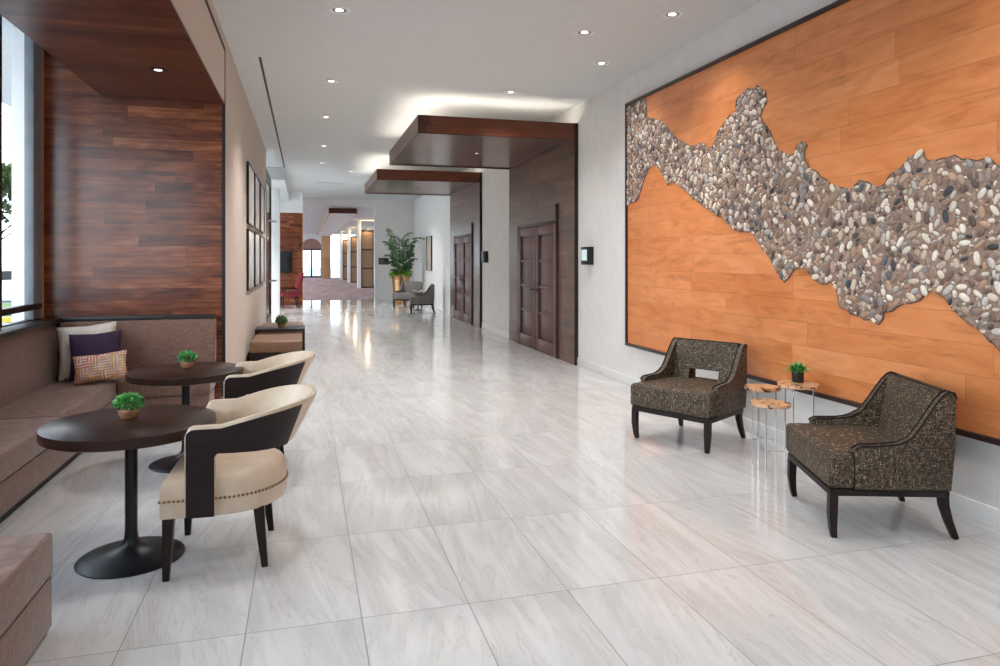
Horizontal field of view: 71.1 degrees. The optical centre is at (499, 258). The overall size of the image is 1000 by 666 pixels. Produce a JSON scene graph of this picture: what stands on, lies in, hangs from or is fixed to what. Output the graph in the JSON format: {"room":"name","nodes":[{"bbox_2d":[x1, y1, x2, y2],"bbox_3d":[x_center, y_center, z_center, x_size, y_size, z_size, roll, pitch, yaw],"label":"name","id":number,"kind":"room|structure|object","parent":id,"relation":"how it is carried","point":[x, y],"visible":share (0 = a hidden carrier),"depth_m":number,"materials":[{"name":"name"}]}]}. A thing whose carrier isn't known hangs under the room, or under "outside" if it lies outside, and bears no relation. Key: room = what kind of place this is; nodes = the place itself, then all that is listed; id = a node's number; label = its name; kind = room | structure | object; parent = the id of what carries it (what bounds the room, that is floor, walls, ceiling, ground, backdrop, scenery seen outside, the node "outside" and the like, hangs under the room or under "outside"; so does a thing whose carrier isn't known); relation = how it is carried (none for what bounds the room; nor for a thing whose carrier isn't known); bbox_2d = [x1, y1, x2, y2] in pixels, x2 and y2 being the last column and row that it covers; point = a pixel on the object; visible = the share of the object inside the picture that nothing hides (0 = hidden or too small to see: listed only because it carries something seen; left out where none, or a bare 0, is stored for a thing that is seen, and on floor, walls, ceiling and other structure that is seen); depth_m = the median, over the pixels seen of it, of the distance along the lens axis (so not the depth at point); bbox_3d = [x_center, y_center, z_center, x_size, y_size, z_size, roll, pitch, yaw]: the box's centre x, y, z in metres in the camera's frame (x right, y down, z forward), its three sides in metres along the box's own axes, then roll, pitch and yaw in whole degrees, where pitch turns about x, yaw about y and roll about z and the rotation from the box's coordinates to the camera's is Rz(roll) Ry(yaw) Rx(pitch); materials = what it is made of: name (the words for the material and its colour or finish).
{"room":"hotel lobby","nodes":[
{"label":"hotel lobby","id":0,"kind":"room"},
{"bbox_2d":[44,50,221,398],"bbox_3d":[-3.565,-0.350,6.844,1.585,3.800,0.020,0,0,-16],"label":"wall","id":1,"kind":"structure","parent":0,"point":[133,187],"depth_m":6.82,"materials":[{"name":"brown wood"}]},
{"bbox_2d":[171,0,265,363],"bbox_3d":[-2.498,-0.350,5.688,0.200,3.800,18.300,0,0,-16],"label":"wall","id":2,"kind":"structure","parent":0,"point":[245,310],"depth_m":8.15,"materials":[{"name":"beige paint"}]},
{"bbox_2d":[0,0,223,103],"bbox_3d":[-1.887,-1.634,1.831,1.087,0.152,10.540,0,0,-16],"label":"wood soffit","id":3,"kind":"structure","parent":2,"relation":"attached to","point":[111,46],"depth_m":5.08,"materials":[{"name":"brown wood"}]},
{"bbox_2d":[148,67,167,72],"bbox_3d":[-2.812,-1.552,5.757,0.144,0.009,0.144,0,0,-16],"label":"recessed light","id":4,"kind":"object","parent":3,"relation":"attached to","point":[153,69],"visible":1,"depth_m":5.75,"materials":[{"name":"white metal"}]},
{"bbox_2d":[205,0,225,395],"bbox_3d":[-1.399,-0.289,1.977,0.086,3.678,10.560,0,0,-16],"label":"trim","id":5,"kind":"structure","parent":2,"relation":"attached to","point":[206,1],"depth_m":7.05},
{"bbox_2d":[246,161,254,226],"bbox_3d":[-3.646,-0.920,10.247,0.035,0.860,1.200,0,0,-16],"label":"framed print","id":6,"kind":"object","parent":2,"relation":"attached to","point":[250,173],"visible":1,"depth_m":10.12,"materials":[{"name":"black paper"}]},
{"bbox_2d":[246,229,254,290],"bbox_3d":[-3.646,0.010,10.247,0.035,0.860,1.200,0,0,-16],"label":"framed print","id":7,"kind":"object","parent":2,"relation":"attached to","point":[250,235],"visible":1,"depth_m":10.12,"materials":[{"name":"black paper"}]},
{"bbox_2d":[253,173,259,230],"bbox_3d":[-4.008,-0.920,11.548,0.035,0.860,1.200,0,0,-16],"label":"framed print","id":8,"kind":"object","parent":2,"relation":"attached to","point":[257,181],"visible":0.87,"depth_m":11.61,"materials":[{"name":"black metal"}]},
{"bbox_2d":[255,232,259,286],"bbox_3d":[-4.008,0.010,11.548,0.035,0.860,1.200,0,0,-16],"label":"framed print","id":9,"kind":"object","parent":2,"relation":"attached to","point":[257,236],"visible":0.73,"depth_m":11.61,"materials":[{"name":"black metal"}]},
{"bbox_2d":[260,182,264,232],"bbox_3d":[-4.371,-0.920,12.848,0.035,0.860,1.200,0,0,-16],"label":"framed print","id":10,"kind":"object","parent":2,"relation":"attached to","point":[262,189],"visible":0.72,"depth_m":12.98,"materials":[{"name":"black metal"}]},
{"bbox_2d":[260,235,264,283],"bbox_3d":[-4.371,0.010,12.848,0.035,0.860,1.200,0,0,-16],"label":"framed print","id":11,"kind":"object","parent":2,"relation":"attached to","point":[262,239],"visible":0.69,"depth_m":12.98,"materials":[{"name":"black metal"}]},
{"bbox_2d":[266,169,276,322],"bbox_3d":[-5.152,-0.175,15.745,0.204,3.450,2.420,0,0,-16],"label":"door","id":12,"kind":"structure","parent":2,"relation":"in","point":[268,179],"depth_m":15.97,"materials":[{"name":"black metal"}]},
{"bbox_2d":[271,189,279,314],"bbox_3d":[-6.277,-0.200,19.568,0.230,3.500,0.330,0,0,-16],"label":"wall pillar","id":13,"kind":"structure","parent":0,"point":[275,193],"depth_m":19.41,"materials":[{"name":"white paint"}]},
{"bbox_2d":[266,167,289,200],"bbox_3d":[-7.913,-2.100,19.855,3.610,0.300,6.500,0,0,-16],"label":"ceiling","id":14,"kind":"structure","parent":0,"point":[278,177],"depth_m":17.84,"materials":[{"name":"paint"}]},
{"bbox_2d":[280,192,302,304],"bbox_3d":[-8.656,-0.350,23.125,4.135,3.800,0.200,0,0,-16],"label":"wall","id":15,"kind":"structure","parent":0,"point":[290,223],"depth_m":23.49,"materials":[{"name":"brown wood"}]},
{"bbox_2d":[280,251,291,271],"bbox_3d":[-7.308,0.090,23.364,0.680,0.720,0.063,0,0,-16],"label":"television","id":16,"kind":"object","parent":15,"relation":"attached to","point":[285,256],"visible":0.54,"depth_m":23.38,"materials":[{"name":"black glass"}]},
{"bbox_2d":[302,213,302,304],"bbox_3d":[-6.954,0.000,24.684,0.020,3.100,2.310,0,0,-16],"label":"trim","id":17,"kind":"structure","parent":15,"relation":"attached to","point":[302,213],"depth_m":23.57,"materials":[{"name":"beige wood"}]},
{"bbox_2d":[303,234,320,242],"bbox_3d":[-16.340,-0.250,57.837,4.360,3.600,0.200,0,0,-16],"label":"wall","id":18,"kind":"structure","parent":0,"point":[305,236],"depth_m":57.93,"materials":[{"name":"white paint"}]},
{"bbox_2d":[303,238,320,277],"bbox_3d":[-15.627,-0.075,58.035,1.700,3.250,0.100,0,0,-16],"label":"door","id":19,"kind":"structure","parent":18,"relation":"in","point":[311,244],"depth_m":58.00,"materials":[{"name":"glass"}]},
{"bbox_2d":[303,205,373,234],"bbox_3d":[-11.649,-2.100,42.005,8.700,0.100,33.220,0,0,-16],"label":"ceiling","id":20,"kind":"structure","parent":0,"point":[312,219],"depth_m":35.43,"materials":[{"name":"paint"}]},
{"bbox_2d":[303,198,413,299],"bbox_3d":[-5.340,-0.350,26.437,4.500,3.800,0.200,0,0,-16],"label":"wall","id":21,"kind":"structure","parent":0,"point":[397,216],"depth_m":26.61,"materials":[{"name":"white paint"}]},
{"bbox_2d":[379,258,388,264],"bbox_3d":[-4.414,0.085,26.578,0.380,0.250,0.024,0,0,-16],"label":"room sign","id":22,"kind":"object","parent":21,"relation":"attached to","point":[381,260],"visible":0.96,"depth_m":26.56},
{"bbox_2d":[2,0,762,199],"bbox_3d":[-3.145,-2.325,11.477,8.500,0.150,29.800,0,0,-16],"label":"ceiling","id":23,"kind":"structure","parent":0,"point":[393,62],"depth_m":7.93,"materials":[{"name":"paint"}]},
{"bbox_2d":[258,57,284,167],"bbox_3d":[-3.987,-2.248,12.504,0.030,0.004,9.770,0,0,-16],"label":"ceiling vent","id":24,"kind":"object","parent":23,"relation":"in","point":[260,58],"visible":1,"depth_m":10.04,"materials":[{"name":"black metal"}]},
{"bbox_2d":[323,79,338,82],"bbox_3d":[-2.134,-2.245,8.852,0.194,0.009,0.194,0,0,-16],"label":"recessed light","id":25,"kind":"object","parent":23,"relation":"in","point":[326,80],"visible":1,"depth_m":8.84,"materials":[{"name":"white paint"}]},
{"bbox_2d":[328,6,349,13],"bbox_3d":[-1.450,-2.245,6.323,0.194,0.009,0.194,0,0,-16],"label":"recessed light","id":26,"kind":"object","parent":23,"relation":"in","point":[335,9],"visible":1,"depth_m":6.32,"materials":[{"name":"white paint"}]},
{"bbox_2d":[503,90,517,93],"bbox_3d":[0.143,-2.245,9.435,0.194,0.009,0.194,0,0,-16],"label":"recessed light","id":27,"kind":"object","parent":23,"relation":"in","point":[508,91],"visible":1,"depth_m":9.43,"materials":[{"name":"white paint"}]},
{"bbox_2d":[575,29,593,35],"bbox_3d":[0.839,-2.245,6.940,0.194,0.009,0.194,0,0,-16],"label":"recessed light","id":28,"kind":"object","parent":23,"relation":"in","point":[582,32],"visible":1,"depth_m":6.94,"materials":[{"name":"white paint"}]},
{"bbox_2d":[593,61,609,65],"bbox_3d":[1.166,-2.245,8.038,0.194,0.009,0.194,0,0,-16],"label":"recessed light","id":29,"kind":"object","parent":23,"relation":"in","point":[597,63],"visible":1,"depth_m":8.04,"materials":[{"name":"white paint"}]},
{"bbox_2d":[661,10,682,17],"bbox_3d":[1.582,-2.245,6.431,0.194,0.009,0.194,0,0,-16],"label":"recessed light","id":30,"kind":"object","parent":23,"relation":"in","point":[669,14],"visible":1,"depth_m":6.43,"materials":[{"name":"white paint"}]},
{"bbox_2d":[354,195,442,309],"bbox_3d":[-6.771,-0.350,39.585,0.200,3.800,40.100,0,0,-16],"label":"wall","id":31,"kind":"structure","parent":0,"point":[428,209],"depth_m":23.28,"materials":[{"name":"white paint"}]},
{"bbox_2d":[426,236,431,270],"bbox_3d":[-2.364,-0.190,23.373,0.050,1.150,0.950,0,0,-16],"label":"framed print","id":32,"kind":"object","parent":31,"relation":"attached to","point":[428,238],"visible":1,"depth_m":23.29,"materials":[{"name":"black metal"}]},
{"bbox_2d":[391,275,409,303],"bbox_3d":[-3.414,1.055,24.067,0.650,0.990,0.650,0,0,-16],"label":"pot","id":33,"kind":"object","parent":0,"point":[397,280],"depth_m":23.83,"materials":[{"name":"brown metal"}]},
{"bbox_2d":[0,277,999,665],"bbox_3d":[-7.627,1.610,27.564,8.700,0.120,63.200,0,0,-16],"label":"floor","id":34,"kind":"structure","parent":0,"point":[458,492],"depth_m":3.80,"materials":[{"name":"tile"}]},
{"bbox_2d":[0,532,52,665],"bbox_3d":[-2.412,1.342,2.322,1.380,0.416,0.868,0,0,-16],"label":"upholstered bench","id":35,"kind":"object","parent":34,"relation":"on","point":[26,561],"visible":1,"depth_m":2.67,"materials":[{"name":"beige fabric"}]},
{"bbox_2d":[0,314,215,522],"bbox_3d":[-3.023,1.050,4.841,1.515,1.000,4.110,0,0,-16],"label":"banquette","id":36,"kind":"object","parent":34,"relation":"on","point":[32,396],"visible":0.55,"depth_m":5.95,"materials":[{"name":"beige fabric"}]},
{"bbox_2d":[0,417,59,481],"bbox_3d":[-3.077,1.196,3.835,0.550,0.168,2.200,0,0,-16],"label":"seat cushion","id":37,"kind":"object","parent":36,"relation":"on","point":[19,447],"depth_m":4.39,"materials":[{"name":"beige fabric"}]},
{"bbox_2d":[0,318,62,337],"bbox_3d":[-3.649,0.578,4.454,0.240,0.035,4.540,0,0,-16],"label":"ledge","id":38,"kind":"object","parent":36,"relation":"on","point":[10,330],"visible":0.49,"depth_m":5.89,"materials":[{"name":"black wood"}]},
{"bbox_2d":[0,378,121,419],"bbox_3d":[-3.628,1.196,5.812,0.550,0.168,1.895,0,0,-16],"label":"seat cushion","id":39,"kind":"object","parent":36,"relation":"on","point":[52,397],"depth_m":5.62,"materials":[{"name":"beige fabric"}]},
{"bbox_2d":[56,321,115,380],"bbox_3d":[-3.805,0.845,6.466,0.530,0.514,0.224,0,0,-24],"label":"throw pillow","id":40,"kind":"object","parent":36,"relation":"on","point":[63,333],"visible":0.35,"depth_m":6.39,"materials":[{"name":"beige fabric"}]},
{"bbox_2d":[69,330,121,381],"bbox_3d":[-3.672,0.875,6.363,0.449,0.436,0.205,0,0,-24],"label":"throw pillow","id":41,"kind":"object","parent":36,"relation":"on","point":[107,342],"visible":0.53,"depth_m":6.34,"materials":[{"name":"purple fabric"}]},
{"bbox_2d":[72,350,126,384],"bbox_3d":[-3.560,0.965,6.239,0.450,0.280,0.159,0,0,-23],"label":"throw pillow","id":42,"kind":"object","parent":36,"relation":"on","point":[90,368],"visible":0.98,"depth_m":6.20,"materials":[{"name":"multicoloured fabric"}]},
{"bbox_2d":[117,378,214,397],"bbox_3d":[-3.170,1.196,6.690,0.797,0.168,0.450,0,0,-16],"label":"seat cushion","id":43,"kind":"object","parent":36,"relation":"on","point":[201,390],"depth_m":6.48,"materials":[{"name":"beige fabric"}]},
{"bbox_2d":[37,404,215,578],"bbox_3d":[-1.917,1.195,3.639,0.820,0.710,0.820,0,0,-16],"label":"pedestal table","id":44,"kind":"object","parent":34,"relation":"on","point":[103,430],"visible":0.9,"depth_m":3.55,"materials":[{"name":"brown wood"}]},
{"bbox_2d":[112,392,144,418],"bbox_3d":[-1.969,0.772,3.709,0.155,0.137,0.151,0,0,33],"label":"potted plant","id":45,"kind":"object","parent":44,"relation":"on","point":[128,404],"visible":1,"depth_m":3.67,"materials":[{"name":"green plant"}]},
{"bbox_2d":[125,362,243,472],"bbox_3d":[-2.384,1.195,5.315,0.820,0.710,0.820,0,0,40],"label":"pedestal table","id":46,"kind":"object","parent":34,"relation":"on","point":[173,374],"visible":0.68,"depth_m":5.18,"materials":[{"name":"brown wood"}]},
{"bbox_2d":[177,350,197,367],"bbox_3d":[-2.416,0.770,5.411,0.156,0.139,0.156,0,0,-16],"label":"potted plant","id":47,"kind":"object","parent":46,"relation":"on","point":[188,357],"visible":1,"depth_m":5.38,"materials":[{"name":"green plant"}]},
{"bbox_2d":[158,384,315,581],"bbox_3d":[-1.360,1.134,3.741,0.733,0.838,0.731,0,0,-15],"label":"barrel chair","id":48,"kind":"object","parent":34,"relation":"on","point":[234,464],"visible":1,"depth_m":3.45,"materials":[{"name":"beige leather"}]},
{"bbox_2d":[220,351,314,453],"bbox_3d":[-1.756,1.134,5.219,0.733,0.838,0.731,0,0,-15],"label":"barrel chair","id":49,"kind":"object","parent":34,"relation":"on","point":[290,368],"visible":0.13,"depth_m":4.94,"materials":[{"name":"beige leather"}]},
{"bbox_2d":[250,333,302,360],"bbox_3d":[-3.211,1.340,10.109,0.690,0.420,1.000,0,0,-16],"label":"leather ottoman","id":50,"kind":"object","parent":34,"relation":"on","point":[262,346],"visible":0.68,"depth_m":9.66,"materials":[{"name":"brown leather"}]},
{"bbox_2d":[255,325,304,350],"bbox_3d":[-3.469,1.315,11.075,0.740,0.470,0.600,0,0,-16],"label":"table","id":51,"kind":"object","parent":34,"relation":"on","point":[258,329],"visible":0.7,"depth_m":10.88,"materials":[{"name":"black wood"}]},
{"bbox_2d":[275,315,287,327],"bbox_3d":[-3.456,0.983,11.073,0.210,0.195,0.206,0,0,-16],"label":"plant","id":52,"kind":"object","parent":51,"relation":"on","point":[280,320],"visible":1,"depth_m":11.03,"materials":[{"name":"green plant"}]},
{"bbox_2d":[260,322,302,333],"bbox_3d":[-3.747,1.340,12.036,0.690,0.420,1.000,0,0,-16],"label":"leather ottoman","id":53,"kind":"object","parent":34,"relation":"on","point":[287,323],"visible":0.16,"depth_m":11.89,"materials":[{"name":"brown leather"}]},
{"bbox_2d":[280,273,303,308],"bbox_3d":[-6.598,0.996,22.152,0.680,1.113,0.580,0,0,-26],"label":"chair","id":54,"kind":"object","parent":34,"relation":"on","point":[298,284],"visible":0.95,"depth_m":22.01,"materials":[{"name":"fabric"}]},
{"bbox_2d":[317,208,356,278],"bbox_3d":[-10.150,-0.250,41.841,1.100,3.600,29.140,0,0,-16],"label":"canopy","id":55,"kind":"object","parent":34,"relation":"on","point":[334,219],"visible":1,"depth_m":43.42,"materials":[{"name":"beige wood"}]},
{"bbox_2d":[340,232,346,279],"bbox_3d":[-11.563,-0.240,52.316,0.800,3.580,0.280,0,0,-16],"label":"screen","id":56,"kind":"object","parent":34,"relation":"on","point":[343,243],"visible":0.77,"depth_m":52.25,"materials":[{"name":"beige fabric"}]},
{"bbox_2d":[347,228,356,282],"bbox_3d":[-9.660,-0.240,46.099,0.770,3.580,0.280,0,0,-16],"label":"screen","id":57,"kind":"object","parent":34,"relation":"on","point":[351,240],"visible":0.79,"depth_m":46.05,"materials":[{"name":"brown wood"}]},
{"bbox_2d":[357,221,373,287],"bbox_3d":[-7.197,-0.240,37.442,0.870,3.580,0.280,0,0,-16],"label":"screen","id":58,"kind":"object","parent":34,"relation":"on","point":[365,238],"visible":0.89,"depth_m":37.41,"materials":[{"name":"brown wood"}]},
{"bbox_2d":[382,228,424,303],"bbox_3d":[-3.397,0.239,24.095,1.424,2.623,1.394,0,0,34],"label":"potted palm","id":59,"kind":"object","parent":34,"relation":"on","point":[405,268],"visible":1,"depth_m":23.90,"materials":[{"name":"green plant"}]},
{"bbox_2d":[393,281,422,307],"bbox_3d":[-2.933,1.140,22.424,0.757,0.833,0.713,0,0,19],"label":"armchair","id":60,"kind":"object","parent":34,"relation":"on","point":[407,287],"visible":0.8,"depth_m":22.55,"materials":[{"name":"grey fabric"}]},
{"bbox_2d":[410,284,434,313],"bbox_3d":[-2.230,1.140,20.142,0.713,0.833,0.757,0,0,-9],"label":"armchair","id":61,"kind":"object","parent":34,"relation":"on","point":[427,298],"visible":1,"depth_m":19.81,"materials":[{"name":"grey fabric"}]},
{"bbox_2d":[631,337,747,453],"bbox_3d":[1.651,1.140,6.048,0.713,0.833,0.757,0,0,-44],"label":"armchair","id":62,"kind":"object","parent":34,"relation":"on","point":[673,390],"visible":1,"depth_m":5.96,"materials":[{"name":"brown fabric"}]},
{"bbox_2d":[744,384,780,464],"bbox_3d":[1.999,1.260,5.335,0.254,0.580,0.250,0,0,-16],"label":"side table","id":63,"kind":"object","parent":34,"relation":"on","point":[765,388],"visible":0.96,"depth_m":5.28,"materials":[{"name":"brown wood"}]},
{"bbox_2d":[750,398,790,477],"bbox_3d":[1.940,1.290,5.039,0.263,0.520,0.283,0,0,-16],"label":"side table","id":64,"kind":"object","parent":34,"relation":"on","point":[766,403],"visible":1,"depth_m":5.02,"materials":[{"name":"brown wood"}]},
{"bbox_2d":[777,380,818,422],"bbox_3d":[2.209,1.238,5.218,0.310,0.625,0.295,0,0,-16],"label":"side table","id":65,"kind":"object","parent":34,"relation":"on","point":[785,384],"visible":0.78,"depth_m":5.14,"materials":[{"name":"brown wood"}]},
{"bbox_2d":[785,362,812,382],"bbox_3d":[2.240,0.849,5.260,0.248,0.153,0.234,0,0,35],"label":"potted fern","id":66,"kind":"object","parent":65,"relation":"on","point":[797,370],"visible":1,"depth_m":5.23,"materials":[{"name":"green plant"}]},
{"bbox_2d":[792,372,803,382],"bbox_3d":[2.240,0.886,5.264,0.088,0.078,0.088,0,0,-16],"label":"pot","id":67,"kind":"object","parent":66,"relation":"on","point":[797,377],"depth_m":5.23,"materials":[{"name":"black ceramic"}]},
{"bbox_2d":[786,371,958,539],"bbox_3d":[2.208,1.140,4.212,0.713,0.833,0.757,0,0,5],"label":"armchair","id":68,"kind":"object","parent":34,"relation":"on","point":[900,442],"visible":1,"depth_m":3.88,"materials":[{"name":"brown fabric"}]},
{"bbox_2d":[443,0,999,508],"bbox_3d":[1.528,-0.350,9.197,0.200,3.800,22.900,0,0,-16],"label":"wall","id":69,"kind":"structure","parent":0,"point":[600,119],"depth_m":9.02,"materials":[{"name":"white paint"}]},
{"bbox_2d":[364,169,481,327],"bbox_3d":[-1.982,-0.200,17.060,2.342,3.500,3.372,0,0,-16],"label":"canopy","id":70,"kind":"object","parent":69,"relation":"attached to","point":[465,204],"visible":1,"depth_m":16.25,"materials":[{"name":"brown wood"}]},
{"bbox_2d":[454,222,472,324],"bbox_3d":[-0.939,0.345,17.438,0.111,2.410,2.120,0,0,-16],"label":"door","id":71,"kind":"structure","parent":70,"relation":"attached to","point":[463,246],"depth_m":17.31,"materials":[{"name":"brown wood"}]},
{"bbox_2d":[389,115,577,364],"bbox_3d":[-0.448,-0.215,11.544,2.347,3.530,3.422,0,0,-16],"label":"canopy","id":72,"kind":"object","parent":69,"relation":"attached to","point":[548,179],"visible":1,"depth_m":10.78,"materials":[{"name":"brown wood"}]},
{"bbox_2d":[517,204,557,358],"bbox_3d":[0.604,0.345,11.898,0.111,2.410,2.120,0,0,-16],"label":"door","id":73,"kind":"structure","parent":72,"relation":"attached to","point":[537,247],"depth_m":11.78,"materials":[{"name":"brown wood"}]},
{"bbox_2d":[481,251,487,262],"bbox_3d":[-0.341,-0.045,15.358,0.094,0.250,0.273,0,0,-16],"label":"wall display","id":74,"kind":"object","parent":69,"relation":"attached to","point":[484,254],"visible":1,"depth_m":15.23,"materials":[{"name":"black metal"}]},
{"bbox_2d":[482,323,508,337],"bbox_3d":[-0.096,1.492,14.631,0.012,0.115,2.320,0,0,-16],"label":"baseboard","id":75,"kind":"structure","parent":69,"relation":"attached to","point":[484,326],"depth_m":14.56,"materials":[{"name":"white paint"}]},
{"bbox_2d":[581,247,593,264],"bbox_3d":[1.216,-0.045,9.771,0.094,0.250,0.253,0,0,-16],"label":"wall display","id":76,"kind":"object","parent":69,"relation":"attached to","point":[587,253],"visible":1,"depth_m":9.66,"materials":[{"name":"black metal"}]},
{"bbox_2d":[577,357,999,529],"bbox_3d":[2.814,1.492,4.181,0.015,0.115,12.545,0,0,-16],"label":"baseboard","id":77,"kind":"structure","parent":69,"relation":"attached to","point":[988,515],"depth_m":4.49,"materials":[{"name":"white paint"}]},
{"bbox_2d":[625,0,999,445],"bbox_3d":[2.442,-0.425,5.445,0.052,2.970,6.580,0,0,-16],"label":"wall panel","id":78,"kind":"object","parent":69,"relation":"attached to","point":[822,192],"visible":1,"depth_m":5.21,"materials":[{"name":"orange wood"}]},
{"bbox_3d":[-2.984,1.085,1.525,0.150,0.930,10.540,0,0,-16],"label":"wall window","id":79,"kind":"structure","parent":0,"visible":0},
{"bbox_2d":[0,15,43,327],"bbox_3d":[-2.931,-0.825,1.540,0.080,2.850,10.540,0,0,-16],"label":"window frame","id":80,"kind":"structure","parent":79,"relation":"attached to","point":[33,307],"depth_m":6.35,"materials":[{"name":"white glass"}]},
{"label":"outside","id":81,"kind":"structure","parent":0,"visible":0},
{"bbox_2d":[2,267,339,323],"bbox_3d":[-13.418,1.950,48.166,240.000,0.200,220.000,0,0,-16],"label":"ground","id":82,"kind":"structure","parent":81,"point":[335,271],"depth_m":89.31,"materials":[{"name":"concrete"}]},
{"bbox_2d":[2,162,11,239],"bbox_3d":[-32.282,-2.217,44.944,7.995,8.142,8.153,0,0,-16],"label":"tree","id":83,"kind":"object","parent":82,"relation":"on","point":[6,169],"visible":0.18,"depth_m":43.34,"materials":[{"name":"green plant"}]},
{"bbox_2d":[2,269,11,295],"bbox_3d":[-21.507,1.140,30.343,4.250,1.420,1.820,0,0,-20],"label":"parked car","id":84,"kind":"object","parent":82,"relation":"on","point":[6,273],"visible":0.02,"depth_m":29.66,"materials":[{"name":"white paint"}]},
{"bbox_2d":[2,317,11,322],"bbox_3d":[-28.489,1.775,16.562,34.000,0.150,0.200,0,0,-16],"label":"kerb","id":85,"kind":"object","parent":82,"relation":"on","point":[4,319],"depth_m":20.39,"materials":[{"name":"yellow paint"}]},
{"bbox_2d":[2,303,11,315],"bbox_3d":[-40.188,1.830,19.428,53.000,0.040,7.000,0,0,-16],"label":"lawn","id":86,"kind":"structure","parent":82,"relation":"on","point":[4,305],"depth_m":27.25,"materials":[{"name":"green plant"}]},
{"bbox_2d":[12,27,23,321],"bbox_3d":[-4.630,-0.600,6.989,0.310,4.900,0.350,0,0,-16],"label":"wall pillar","id":87,"kind":"structure","parent":82,"relation":"on","point":[17,35],"depth_m":6.79,"materials":[{"name":"white paint"}]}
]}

